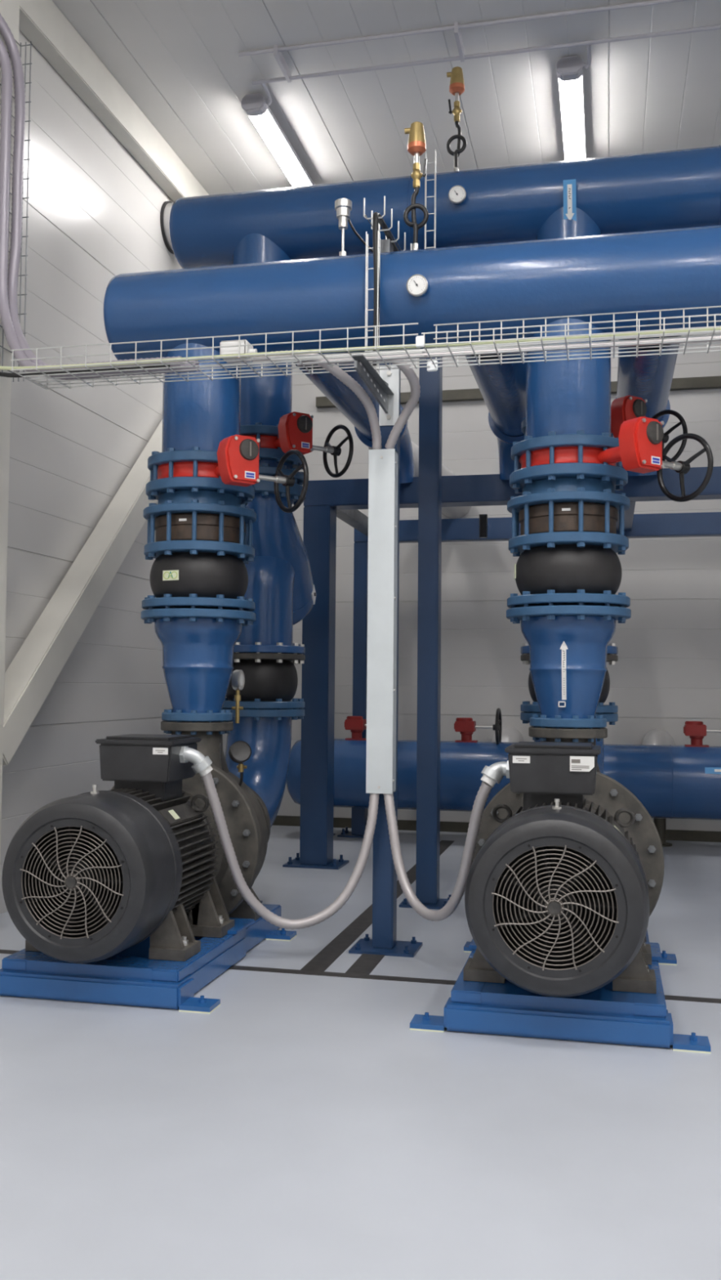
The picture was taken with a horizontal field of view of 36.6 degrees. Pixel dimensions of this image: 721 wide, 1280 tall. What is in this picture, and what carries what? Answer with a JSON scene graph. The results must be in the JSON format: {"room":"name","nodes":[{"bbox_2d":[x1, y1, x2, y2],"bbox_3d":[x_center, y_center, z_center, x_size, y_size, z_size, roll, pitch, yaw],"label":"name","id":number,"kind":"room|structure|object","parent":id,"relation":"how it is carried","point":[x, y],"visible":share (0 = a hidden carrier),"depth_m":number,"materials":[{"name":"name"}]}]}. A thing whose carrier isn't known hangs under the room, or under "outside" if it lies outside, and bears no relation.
{"room":"mechanical room","nodes":[
{"label":"mechanical room","id":0,"kind":"room"},
{"bbox_2d":[0,29,226,914],"bbox_3d":[-2.722,-1.260,3.331,0.120,5.350,14.380,0,-2,13],"label":"wall","id":1,"kind":"structure","parent":0,"point":[94,211],"depth_m":6.98,"materials":[{"name":"white paint"}]},
{"bbox_2d":[0,0,19,862],"bbox_3d":[-2.004,-1.154,5.704,0.230,5.349,0.270,0,-2,13],"label":"trim","id":2,"kind":"structure","parent":1,"relation":"attached to","point":[9,9],"depth_m":5.74,"materials":[{"name":"beige paint"}]},
{"bbox_2d":[0,39,32,382],"bbox_3d":[-1.877,-2.310,5.554,0.073,1.850,0.601,0,-2,13],"label":"cable tray","id":3,"kind":"object","parent":1,"relation":"attached to","point":[30,44],"visible":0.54,"depth_m":5.83,"materials":[{"name":"metal"}]},
{"bbox_2d":[2,419,162,764],"bbox_3d":[-1.480,-1.314,7.993,0.190,4.147,4.514,0,-2,13],"label":"diagonal beam","id":4,"kind":"structure","parent":1,"relation":"attached to","point":[29,677],"depth_m":6.62,"materials":[{"name":"beige paint"}]},
{"bbox_2d":[0,37,183,376],"bbox_3d":[-1.464,-2.329,5.418,1.360,2.118,0.244,0,-3,16],"label":"cable","id":5,"kind":"object","parent":1,"relation":"attached to","point":[13,343],"visible":0.86,"depth_m":5.59,"materials":[{"name":"grey plastic"}]},
{"bbox_2d":[0,13,199,380],"bbox_3d":[-1.422,-2.360,5.481,1.410,2.191,0.248,0,-3,17],"label":"cable","id":6,"kind":"object","parent":1,"relation":"attached to","point":[14,53],"visible":0.77,"depth_m":5.67,"materials":[{"name":"grey plastic"}]},
{"bbox_2d":[18,0,208,201],"bbox_3d":[-2.583,-3.800,3.411,0.120,0.265,14.380,0,-2,13],"label":"ceiling beam","id":7,"kind":"structure","parent":1,"relation":"attached to","point":[42,22],"depth_m":7.16,"materials":[{"name":"white metal"}]},
{"bbox_2d":[160,200,173,253],"bbox_3d":[-1.282,-3.219,8.469,0.421,0.386,0.386,0,-2,13],"label":"ventilation duct","id":8,"kind":"object","parent":1,"relation":"attached to","point":[166,208],"visible":0.26,"depth_m":8.35,"materials":[{"name":"grey metal"}]},
{"bbox_2d":[0,949,720,1003],"bbox_3d":[0.991,1.505,4.656,6.530,0.005,0.060,0,-2,13],"label":"trim","id":9,"kind":"structure","parent":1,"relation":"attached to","point":[2,951],"depth_m":4.87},
{"bbox_2d":[0,825,720,1279],"bbox_3d":[1.472,1.469,2.260,8.770,0.120,14.620,0,-2,13],"label":"floor","id":10,"kind":"structure","parent":0,"point":[300,1126],"depth_m":3.23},
{"bbox_2d":[0,903,296,1013],"bbox_3d":[-0.957,1.428,5.178,1.090,0.165,1.530,0,-2,13],"label":"base frame","id":11,"kind":"object","parent":10,"relation":"on","point":[128,977],"visible":0.56,"depth_m":4.49,"materials":[{"name":"blue paint"}]},
{"bbox_2d":[1,733,261,963],"bbox_3d":[-1.026,0.925,4.878,0.864,0.987,1.124,0,-2,13],"label":"motor","id":12,"kind":"object","parent":11,"relation":"on","point":[89,877],"visible":0.99,"depth_m":4.53,"materials":[{"name":"black paint"}]},
{"bbox_2d":[21,826,123,938],"bbox_3d":[-1.147,0.963,4.342,0.448,0.448,0.012,0,-2,13],"label":"grille","id":13,"kind":"object","parent":12,"relation":"attached to","point":[31,928],"depth_m":4.34,"materials":[{"name":"grey metal"}]},
{"bbox_2d":[178,746,212,776],"bbox_3d":[-0.740,0.546,4.902,0.152,0.135,0.092,1,-2,-2],"label":"fitting","id":14,"kind":"object","parent":12,"relation":"attached to","point":[202,764],"visible":1,"depth_m":4.87,"materials":[{"name":"metal"}]},
{"bbox_2d":[160,720,270,919],"bbox_3d":[-0.821,0.920,5.780,0.760,0.983,0.721,0,-2,13],"label":"pump","id":15,"kind":"object","parent":11,"relation":"on","point":[208,745],"visible":0.23,"depth_m":5.55,"materials":[{"name":"metal"}]},
{"bbox_2d":[140,593,255,734],"bbox_3d":[-0.845,0.133,5.677,0.592,0.703,0.592,0,-2,13],"label":"pipe","id":16,"kind":"object","parent":15,"relation":"on","point":[197,644],"visible":0.88,"depth_m":5.52,"materials":[{"name":"blue metal"}]},
{"bbox_2d":[142,551,255,611],"bbox_3d":[-0.842,-0.298,5.695,0.585,0.278,0.585,0,-2,13],"label":"expansion joint","id":17,"kind":"object","parent":16,"relation":"on","point":[179,575],"visible":0.93,"depth_m":5.48,"materials":[{"name":"black rubber"}]},
{"bbox_2d":[142,476,256,564],"bbox_3d":[-0.839,-0.610,5.708,0.586,0.387,0.586,0,-2,13],"label":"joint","id":18,"kind":"object","parent":17,"relation":"on","point":[184,520],"visible":0.88,"depth_m":5.50,"materials":[{"name":"blue paint"}]},
{"bbox_2d":[147,434,308,512],"bbox_3d":[-0.681,-0.805,5.572,0.951,0.340,0.521,-2,-3,43],"label":"valve","id":19,"kind":"object","parent":18,"relation":"attached to","point":[237,455],"visible":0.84,"depth_m":5.36,"materials":[{"name":"red paint"}]},
{"bbox_2d":[245,472,253,478],"bbox_3d":[-0.532,-0.795,5.264,0.044,0.022,0.001,2,-3,-34],"label":"print","id":20,"kind":"object","parent":19,"relation":"on","point":[248,475],"depth_m":5.26,"materials":[{"name":"blue"}]},
{"bbox_2d":[231,669,244,723],"bbox_3d":[-0.656,0.302,5.832,0.060,0.285,0.110,0,-2,13],"label":"pressure gauge","id":21,"kind":"object","parent":16,"relation":"attached to","point":[237,680],"visible":1,"depth_m":5.82,"materials":[{"name":"silver metal"}]},
{"bbox_2d":[218,740,251,786],"bbox_3d":[-0.660,0.632,5.527,0.220,0.247,0.107,-1,-3,31],"label":"pressure gauge","id":22,"kind":"object","parent":15,"relation":"on","point":[239,752],"visible":0.8,"depth_m":5.49,"materials":[{"name":"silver metal"}]},
{"bbox_2d":[236,764,247,772],"bbox_3d":[-0.599,0.647,5.516,0.050,0.040,0.028,0,-2,13],"label":"tap","id":23,"kind":"object","parent":22,"relation":"on","point":[240,766],"depth_m":5.51,"materials":[{"name":"gold metal"}]},
{"bbox_2d":[222,642,304,902],"bbox_3d":[-0.668,0.794,6.613,0.560,1.556,0.900,0,-2,13],"label":"suction elbow","id":24,"kind":"object","parent":10,"relation":"on","point":[267,731],"visible":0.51,"depth_m":6.58,"materials":[{"name":"blue metal"}]},
{"bbox_2d":[222,653,305,708],"bbox_3d":[-0.626,0.256,6.802,0.560,0.333,0.560,0,-2,13],"label":"expansion joint","id":25,"kind":"object","parent":24,"relation":"on","point":[268,680],"visible":0.7,"depth_m":6.59,"materials":[{"name":"black rubber"}]},
{"bbox_2d":[233,447,315,654],"bbox_3d":[-0.595,-0.523,6.941,0.570,1.227,0.889,0,-2,13],"label":"pipe","id":26,"kind":"object","parent":25,"relation":"on","point":[281,586],"visible":0.58,"depth_m":6.66,"materials":[{"name":"blue metal"}]},
{"bbox_2d":[233,555,305,654],"bbox_3d":[-0.618,-0.316,6.841,0.560,0.805,0.590,0,-2,13],"label":"pipe reducer","id":27,"kind":"object","parent":26,"relation":"attached to","point":[276,585],"depth_m":6.66,"materials":[{"name":"blue paint"}]},
{"bbox_2d":[240,411,353,477],"bbox_3d":[-0.469,-1.144,6.668,0.951,0.340,0.521,-2,-3,43],"label":"valve","id":28,"kind":"object","parent":26,"relation":"attached to","point":[295,428],"visible":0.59,"depth_m":6.38,"materials":[{"name":"red paint"}]},
{"bbox_2d":[302,443,308,447],"bbox_3d":[-0.320,-1.135,6.360,0.044,0.022,0.001,2,-3,-34],"label":"print","id":29,"kind":"object","parent":28,"relation":"on","point":[304,445],"depth_m":6.36,"materials":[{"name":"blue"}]},
{"bbox_2d":[345,953,385,974],"bbox_3d":[0.026,1.515,5.106,0.110,0.005,0.389,0,-2,13],"label":"trim","id":30,"kind":"structure","parent":10,"relation":"on","point":[365,964],"depth_m":5.08,"materials":[{"name":"grey metal"}]},
{"bbox_2d":[300,840,454,971],"bbox_3d":[0.259,1.600,7.082,0.110,0.005,4.349,0,-2,13],"label":"trim","id":31,"kind":"structure","parent":10,"relation":"on","point":[336,947],"depth_m":5.64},
{"bbox_2d":[348,363,422,957],"bbox_3d":[0.141,0.015,5.458,0.320,3.030,0.260,0,-2,13],"label":"steel post","id":32,"kind":"object","parent":10,"relation":"on","point":[384,941],"visible":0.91,"depth_m":5.37,"materials":[{"name":"metal"}]},
{"bbox_2d":[364,230,380,373],"bbox_3d":[0.057,-1.597,5.210,0.064,0.710,0.036,0,-2,13],"label":"ladder","id":33,"kind":"object","parent":32,"relation":"attached to","point":[366,289],"visible":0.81,"depth_m":5.21,"materials":[{"name":"silver metal"}]},
{"bbox_2d":[351,354,399,426],"bbox_3d":[0.066,-1.236,5.110,0.100,0.300,0.720,0,-2,13],"label":"bracket","id":34,"kind":"object","parent":32,"relation":"attached to","point":[384,386],"visible":0.98,"depth_m":5.41,"materials":[{"name":"metal"}]},
{"bbox_2d":[365,448,398,794],"bbox_3d":[0.110,-0.094,5.361,0.133,1.680,0.108,0,-2,13],"label":"cable trunking","id":35,"kind":"object","parent":32,"relation":"attached to","point":[382,572],"visible":1,"depth_m":5.32,"materials":[{"name":"metal"}]},
{"bbox_2d":[201,771,379,929],"bbox_3d":[-0.337,0.983,5.136,0.918,0.768,0.163,2,-3,-27],"label":"conduit","id":36,"kind":"object","parent":35,"relation":"attached to","point":[243,889],"visible":1,"depth_m":5.12,"materials":[{"name":"grey"}]},
{"bbox_2d":[252,350,382,449],"bbox_3d":[-0.157,-1.137,5.143,0.713,0.380,0.222,2,-3,-31],"label":"conduit","id":37,"kind":"object","parent":35,"relation":"attached to","point":[335,371],"visible":0.73,"depth_m":5.17,"materials":[{"name":"grey plastic"}]},
{"bbox_2d":[371,355,420,448],"bbox_3d":[0.173,-1.130,5.175,0.220,0.382,0.426,0,-2,13],"label":"conduit","id":38,"kind":"object","parent":35,"relation":"attached to","point":[409,373],"visible":0.84,"depth_m":5.22,"materials":[{"name":"grey plastic"}]},
{"bbox_2d":[382,781,492,921],"bbox_3d":[0.348,0.942,4.934,0.092,0.682,0.878,2,-3,-28],"label":"conduit","id":39,"kind":"object","parent":35,"relation":"attached to","point":[482,794],"visible":0.98,"depth_m":4.87,"materials":[{"name":"grey"}]},
{"bbox_2d":[399,248,451,909],"bbox_3d":[0.418,-0.403,6.594,0.300,3.965,0.260,0,-2,13],"label":"steel post","id":40,"kind":"object","parent":10,"relation":"on","point":[430,400],"visible":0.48,"depth_m":6.53,"materials":[{"name":"metal"}]},
{"bbox_2d":[168,145,720,436],"bbox_3d":[2.189,-2.028,6.213,6.875,1.592,0.550,0,-2,13],"label":"pipe","id":41,"kind":"object","parent":40,"relation":"on","point":[680,188],"visible":0.53,"depth_m":6.44,"materials":[{"name":"blue metal"}]},
{"bbox_2d":[446,66,466,171],"bbox_3d":[0.582,-3.142,6.644,0.108,0.696,0.100,1,-3,-17],"label":"pressure transmitter","id":42,"kind":"object","parent":41,"relation":"on","point":[456,87],"visible":0.97,"depth_m":6.63,"materials":[{"name":"gold metal"}]},
{"bbox_2d":[448,185,466,204],"bbox_3d":[0.570,-2.583,6.366,0.102,0.104,0.106,0,-2,13],"label":"thermometer","id":43,"kind":"object","parent":41,"relation":"attached to","point":[457,193],"visible":1,"depth_m":6.32,"materials":[{"name":"silver metal"}]},
{"bbox_2d":[282,466,720,869],"bbox_3d":[2.183,0.268,8.202,5.170,2.790,1.870,0,-2,13],"label":"support frame","id":44,"kind":"object","parent":10,"relation":"on","point":[326,500],"visible":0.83,"depth_m":7.88,"materials":[{"name":"blue paint"}]},
{"bbox_2d":[103,225,720,483],"bbox_3d":[2.247,-1.369,6.137,6.730,1.048,2.727,0,-2,13],"label":"pipe","id":45,"kind":"object","parent":44,"relation":"on","point":[675,268],"visible":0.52,"depth_m":5.29,"materials":[{"name":"blue metal"}]},
{"bbox_2d":[334,196,351,256],"bbox_3d":[-0.089,-2.087,5.572,0.088,0.326,0.088,0,-2,13],"label":"sensor","id":46,"kind":"object","parent":45,"relation":"on","point":[343,206],"visible":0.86,"depth_m":5.55,"materials":[{"name":"silver metal"}]},
{"bbox_2d":[338,250,346,256],"bbox_3d":[-0.090,-1.952,5.566,0.040,0.055,0.040,0,-2,13],"label":"socket","id":47,"kind":"object","parent":46,"relation":"attached to","point":[340,253],"depth_m":5.55,"materials":[{"name":"silver metal"}]},
{"bbox_2d":[363,195,411,253],"bbox_3d":[0.202,-2.028,5.760,0.107,0.180,1.104,0,-2,15],"label":"bracket","id":48,"kind":"object","parent":45,"relation":"attached to","point":[386,246],"visible":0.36,"depth_m":5.50,"materials":[{"name":"silver metal"}]},
{"bbox_2d":[347,218,373,253],"bbox_3d":[0.053,-2.126,5.778,0.366,0.153,0.025,3,-3,-45],"label":"cable","id":49,"kind":"object","parent":48,"relation":"hanging from","point":[348,220],"visible":0.5,"depth_m":5.70,"materials":[{"name":"black plastic"}]},
{"bbox_2d":[372,212,399,365],"bbox_3d":[0.189,-1.678,5.705,0.045,0.776,1.045,0,-2,14],"label":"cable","id":50,"kind":"object","parent":48,"relation":"attached to","point":[375,220],"visible":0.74,"depth_m":5.21,"materials":[{"name":"black plastic"}]},
{"bbox_2d":[403,121,428,249],"bbox_3d":[0.278,-2.276,5.528,0.115,0.696,0.094,1,-3,-22],"label":"pressure transmitter","id":51,"kind":"object","parent":45,"relation":"on","point":[416,146],"visible":0.97,"depth_m":5.51,"materials":[{"name":"gold metal"}]},
{"bbox_2d":[406,274,428,297],"bbox_3d":[0.277,-1.679,5.208,0.102,0.103,0.104,0,-2,13],"label":"thermometer","id":52,"kind":"object","parent":45,"relation":"attached to","point":[417,285],"visible":1,"depth_m":5.16,"materials":[{"name":"silver metal"}]},
{"bbox_2d":[285,738,720,835],"bbox_3d":[2.491,1.264,8.719,6.400,0.850,0.589,0,-2,13],"label":"pipe","id":53,"kind":"object","parent":10,"relation":"on","point":[670,781],"visible":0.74,"depth_m":8.78,"materials":[{"name":"blue metal"}]},
{"bbox_2d":[344,715,366,740],"bbox_3d":[0.057,0.726,9.295,0.378,0.326,0.326,0,-2,13],"label":"valve actuator","id":54,"kind":"object","parent":53,"relation":"on","point":[356,724],"visible":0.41,"depth_m":9.26,"materials":[{"name":"red paint"}]},
{"bbox_2d":[453,707,502,744],"bbox_3d":[0.973,0.725,9.087,0.378,0.326,0.326,0,-2,13],"label":"valve actuator","id":55,"kind":"object","parent":53,"relation":"on","point":[466,726],"visible":0.95,"depth_m":9.05,"materials":[{"name":"red paint"}]},
{"bbox_2d":[683,720,720,746],"bbox_3d":[2.768,0.724,8.680,0.378,0.326,0.326,0,-2,13],"label":"valve actuator","id":56,"kind":"object","parent":53,"relation":"on","point":[695,731],"visible":1,"depth_m":8.65,"materials":[{"name":"red paint"}]},
{"bbox_2d":[490,726,523,742],"bbox_3d":[1.260,1.233,9.440,0.340,0.950,0.498,0,-2,13],"label":"insulated pipe","id":57,"kind":"object","parent":10,"relation":"on","point":[508,734],"visible":0.08,"depth_m":9.38,"materials":[{"name":"grey metal"}]},
{"bbox_2d":[409,928,711,1053],"bbox_3d":[0.888,1.426,4.760,1.090,0.165,1.530,0,-2,13],"label":"base frame","id":58,"kind":"object","parent":10,"relation":"on","point":[603,1015],"visible":0.5,"depth_m":4.05,"materials":[{"name":"blue paint"}]},
{"bbox_2d":[463,741,664,996],"bbox_3d":[0.819,0.924,4.460,0.864,0.987,1.124,0,-2,13],"label":"motor","id":59,"kind":"object","parent":58,"relation":"on","point":[564,882],"visible":1,"depth_m":4.01,"materials":[{"name":"black paint"}]},
{"bbox_2d":[480,760,509,787],"bbox_3d":[0.572,0.562,4.575,0.134,0.113,0.107,0,-2,13],"label":"fitting","id":60,"kind":"object","parent":59,"relation":"attached to","point":[493,774],"visible":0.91,"depth_m":4.55,"materials":[{"name":"metal"}]},
{"bbox_2d":[492,845,617,969],"bbox_3d":[0.698,0.962,3.923,0.448,0.448,0.012,0,-2,13],"label":"grille","id":61,"kind":"object","parent":59,"relation":"attached to","point":[504,957],"depth_m":3.92,"materials":[{"name":"grey metal"}]},
{"bbox_2d":[571,759,589,769],"bbox_3d":[0.880,0.499,4.367,0.070,0.042,0.001,0,-2,13],"label":"print","id":62,"kind":"object","parent":59,"relation":"attached to","point":[576,764],"depth_m":4.37,"materials":[{"name":"white paper"}]},
{"bbox_2d":[528,726,646,942],"bbox_3d":[1.024,0.918,5.362,0.760,0.983,0.721,0,-2,13],"label":"pump","id":63,"kind":"object","parent":58,"relation":"on","point":[566,735],"visible":0.16,"depth_m":5.10,"materials":[{"name":"metal"}]},
{"bbox_2d":[506,589,631,742],"bbox_3d":[1.000,0.131,5.258,0.592,0.703,0.592,0,-2,13],"label":"pipe","id":64,"kind":"object","parent":63,"relation":"on","point":[568,644],"visible":0.91,"depth_m":5.10,"materials":[{"name":"blue metal"}]},
{"bbox_2d":[562,649,564,694],"bbox_3d":[0.950,0.151,5.094,0.010,0.206,0.032,0,-2,13],"label":"print","id":65,"kind":"object","parent":64,"relation":"attached to","point":[563,651],"depth_m":5.08,"materials":[{"name":"grey"}]},
{"bbox_2d":[506,544,630,608],"bbox_3d":[1.003,-0.299,5.277,0.585,0.278,0.585,0,-2,13],"label":"expansion joint","id":66,"kind":"object","parent":64,"relation":"on","point":[564,569],"visible":0.91,"depth_m":5.06,"materials":[{"name":"black rubber"}]},
{"bbox_2d":[506,462,630,556],"bbox_3d":[1.006,-0.611,5.290,0.586,0.387,0.586,0,-2,13],"label":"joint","id":67,"kind":"object","parent":66,"relation":"on","point":[566,509],"visible":0.94,"depth_m":5.08,"materials":[{"name":"blue paint"}]},
{"bbox_2d":[512,416,713,502],"bbox_3d":[1.164,-0.806,5.154,0.951,0.340,0.521,-2,-3,43],"label":"valve","id":68,"kind":"object","parent":67,"relation":"attached to","point":[639,450],"visible":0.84,"depth_m":5.00,"materials":[{"name":"red paint"}]},
{"bbox_2d":[652,457,659,463],"bbox_3d":[1.313,-0.797,4.846,0.044,0.022,0.001,2,-3,-34],"label":"print","id":69,"kind":"object","parent":68,"relation":"on","point":[655,460],"depth_m":4.85,"materials":[{"name":"blue paper"}]},
{"bbox_2d":[520,643,617,773],"bbox_3d":[1.177,0.793,6.195,0.560,1.556,0.900,0,-2,13],"label":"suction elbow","id":70,"kind":"object","parent":10,"relation":"on","point":[611,717],"visible":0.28,"depth_m":6.25,"materials":[{"name":"blue metal"}]},
{"bbox_2d":[520,653,617,713],"bbox_3d":[1.219,0.254,6.383,0.560,0.333,0.560,0,-2,13],"label":"expansion joint","id":71,"kind":"object","parent":70,"relation":"on","point":[605,708],"visible":0.22,"depth_m":6.25,"materials":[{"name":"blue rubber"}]},
{"bbox_2d":[520,462,617,654],"bbox_3d":[1.250,-0.524,6.523,0.570,1.227,0.889,0,-2,13],"label":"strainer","id":72,"kind":"object","parent":71,"relation":"on","point":[524,649],"visible":0.03,"depth_m":6.27,"materials":[{"name":"blue paint"}]},
{"bbox_2d":[610,395,647,437],"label":"valve","id":73,"kind":"object","parent":72,"relation":"attached to","point":[624,408],"depth_m":5.92,"materials":[{"name":"red paint"}]},
{"bbox_2d":[642,728,675,846],"bbox_3d":[2.508,1.232,9.157,0.340,0.950,0.498,0,-2,13],"label":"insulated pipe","id":74,"kind":"object","parent":10,"relation":"on","point":[655,736],"visible":0.23,"depth_m":9.04,"materials":[{"name":"grey"}]},
{"bbox_2d":[52,0,720,195],"bbox_3d":[1.520,-3.996,2.489,8.530,0.120,14.380,0,-2,13],"label":"ceiling","id":75,"kind":"structure","parent":0,"point":[179,61],"depth_m":7.28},
{"bbox_2d":[240,93,315,186],"bbox_3d":[-0.577,-3.651,8.107,0.184,0.134,1.370,0,-2,13],"label":"ceiling light","id":76,"kind":"object","parent":75,"relation":"attached to","point":[254,105],"visible":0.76,"depth_m":7.86,"materials":[{"name":"grey plastic"}]},
{"bbox_2d":[248,110,311,186],"bbox_3d":[-0.585,-3.607,8.107,0.146,0.046,1.200,0,-2,13],"label":"diffuser","id":77,"kind":"object","parent":76,"relation":"attached to","point":[265,123],"depth_m":7.99,"materials":[{"name":"white plastic"}]},
{"bbox_2d":[238,0,720,105],"bbox_3d":[2.639,-3.710,6.452,6.900,0.100,0.521,0,-2,13],"label":"conduit","id":78,"kind":"object","parent":75,"relation":"attached to","point":[279,58],"visible":1,"depth_m":6.80,"materials":[{"name":"grey"}]},
{"bbox_2d":[555,55,586,160],"bbox_3d":[1.496,-3.653,7.637,0.184,0.134,1.370,0,-2,13],"label":"ceiling light","id":79,"kind":"object","parent":75,"relation":"attached to","point":[569,69],"visible":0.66,"depth_m":7.37,"materials":[{"name":"grey plastic"}]},
{"bbox_2d":[424,149,435,248],"bbox_3d":[0.403,-2.384,6.310,0.062,0.900,0.036,0,-2,13],"label":"ladder","id":80,"kind":"object","parent":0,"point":[425,154],"visible":0.55,"depth_m":6.32,"materials":[{"name":"silver metal"}]},
{"bbox_2d":[276,333,720,831],"bbox_3d":[3.098,-0.953,9.438,8.530,5.350,0.120,0,-2,13],"label":"wall","id":81,"kind":"structure","parent":0,"point":[666,673],"depth_m":9.75,"materials":[{"name":"white paint"}]},
{"bbox_2d":[368,441,471,518],"bbox_3d":[0.580,-1.367,9.057,0.464,0.469,1.826,-1,-3,24],"label":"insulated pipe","id":82,"kind":"object","parent":81,"relation":"attached to","point":[449,512],"visible":0.14,"depth_m":9.00,"materials":[{"name":"grey"}]},
{"bbox_2d":[272,815,720,842],"bbox_3d":[3.060,1.671,9.260,8.530,0.090,0.020,0,-2,13],"label":"baseboard","id":83,"kind":"structure","parent":81,"relation":"attached to","point":[287,820],"depth_m":9.76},
{"bbox_2d":[315,375,720,408],"bbox_3d":[3.076,-2.216,9.391,7.150,0.130,0.090,0,-2,13],"label":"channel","id":84,"kind":"object","parent":81,"relation":"attached to","point":[706,382],"visible":0.24,"depth_m":9.82,"materials":[{"name":"white metal"}]},
{"bbox_2d":[671,438,687,460],"label":"handwheel","id":85,"kind":"object","parent":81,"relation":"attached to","point":[683,442],"depth_m":6.03,"materials":[{"name":"black metal"}]},
{"bbox_2d":[651,409,687,451],"label":"handwheel","id":86,"kind":"object","parent":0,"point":[665,438],"depth_m":6.08,"materials":[{"name":"black metal"}]},
{"bbox_3d":[2.258,-1.411,4.538,0.040,0.360,0.520,0,-2,13],"label":"bracket","id":87,"kind":"object","parent":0,"visible":0},
{"bbox_2d":[415,306,720,371],"bbox_3d":[2.425,-1.359,4.400,4.415,0.218,0.343,0,-2,13],"label":"cable tray","id":88,"kind":"object","parent":87,"relation":"on","point":[420,340],"visible":0.94,"depth_m":4.75,"materials":[{"name":"silver metal"}]},
{"bbox_2d":[10,322,429,390],"bbox_3d":[-0.666,-1.313,5.094,1.950,0.105,0.333,0,-2,13],"label":"cable tray","id":89,"kind":"object","parent":88,"relation":"attached to","point":[415,360],"visible":0.91,"depth_m":5.05,"materials":[{"name":"silver metal"}]},
{"bbox_2d":[0,364,169,377],"bbox_3d":[-1.503,-1.387,5.202,1.230,0.236,0.157,0,-2,2],"label":"cable","id":90,"kind":"object","parent":89,"relation":"in","point":[2,374],"visible":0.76,"depth_m":5.20,"materials":[{"name":"black plastic"}]},
{"bbox_2d":[219,339,257,363],"bbox_3d":[-0.553,-1.320,4.984,0.160,0.075,0.106,0,-2,13],"label":"junction box","id":91,"kind":"object","parent":89,"relation":"in","point":[243,349],"visible":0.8,"depth_m":4.94,"materials":[{"name":"white plastic"}]},
{"bbox_2d":[0,327,720,369],"bbox_3d":[0.291,-1.355,4.806,4.556,0.159,0.138,0,-2,13],"label":"cable","id":92,"kind":"object","parent":89,"relation":"in","point":[716,328],"visible":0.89,"depth_m":4.81,"materials":[{"name":"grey plastic"}]},
{"bbox_2d":[270,331,720,360],"bbox_3d":[1.980,-1.285,4.441,4.900,0.020,0.038,0,-2,13],"label":"cable","id":93,"kind":"object","parent":88,"relation":"in","point":[422,350],"visible":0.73,"depth_m":4.77,"materials":[{"name":"white plastic"}]},
{"bbox_2d":[296,336,720,365],"bbox_3d":[2.048,-1.281,4.513,4.800,0.024,0.032,0,-2,13],"label":"cable","id":94,"kind":"object","parent":88,"relation":"in","point":[425,355],"visible":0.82,"depth_m":4.80,"materials":[{"name":"grey plastic"}]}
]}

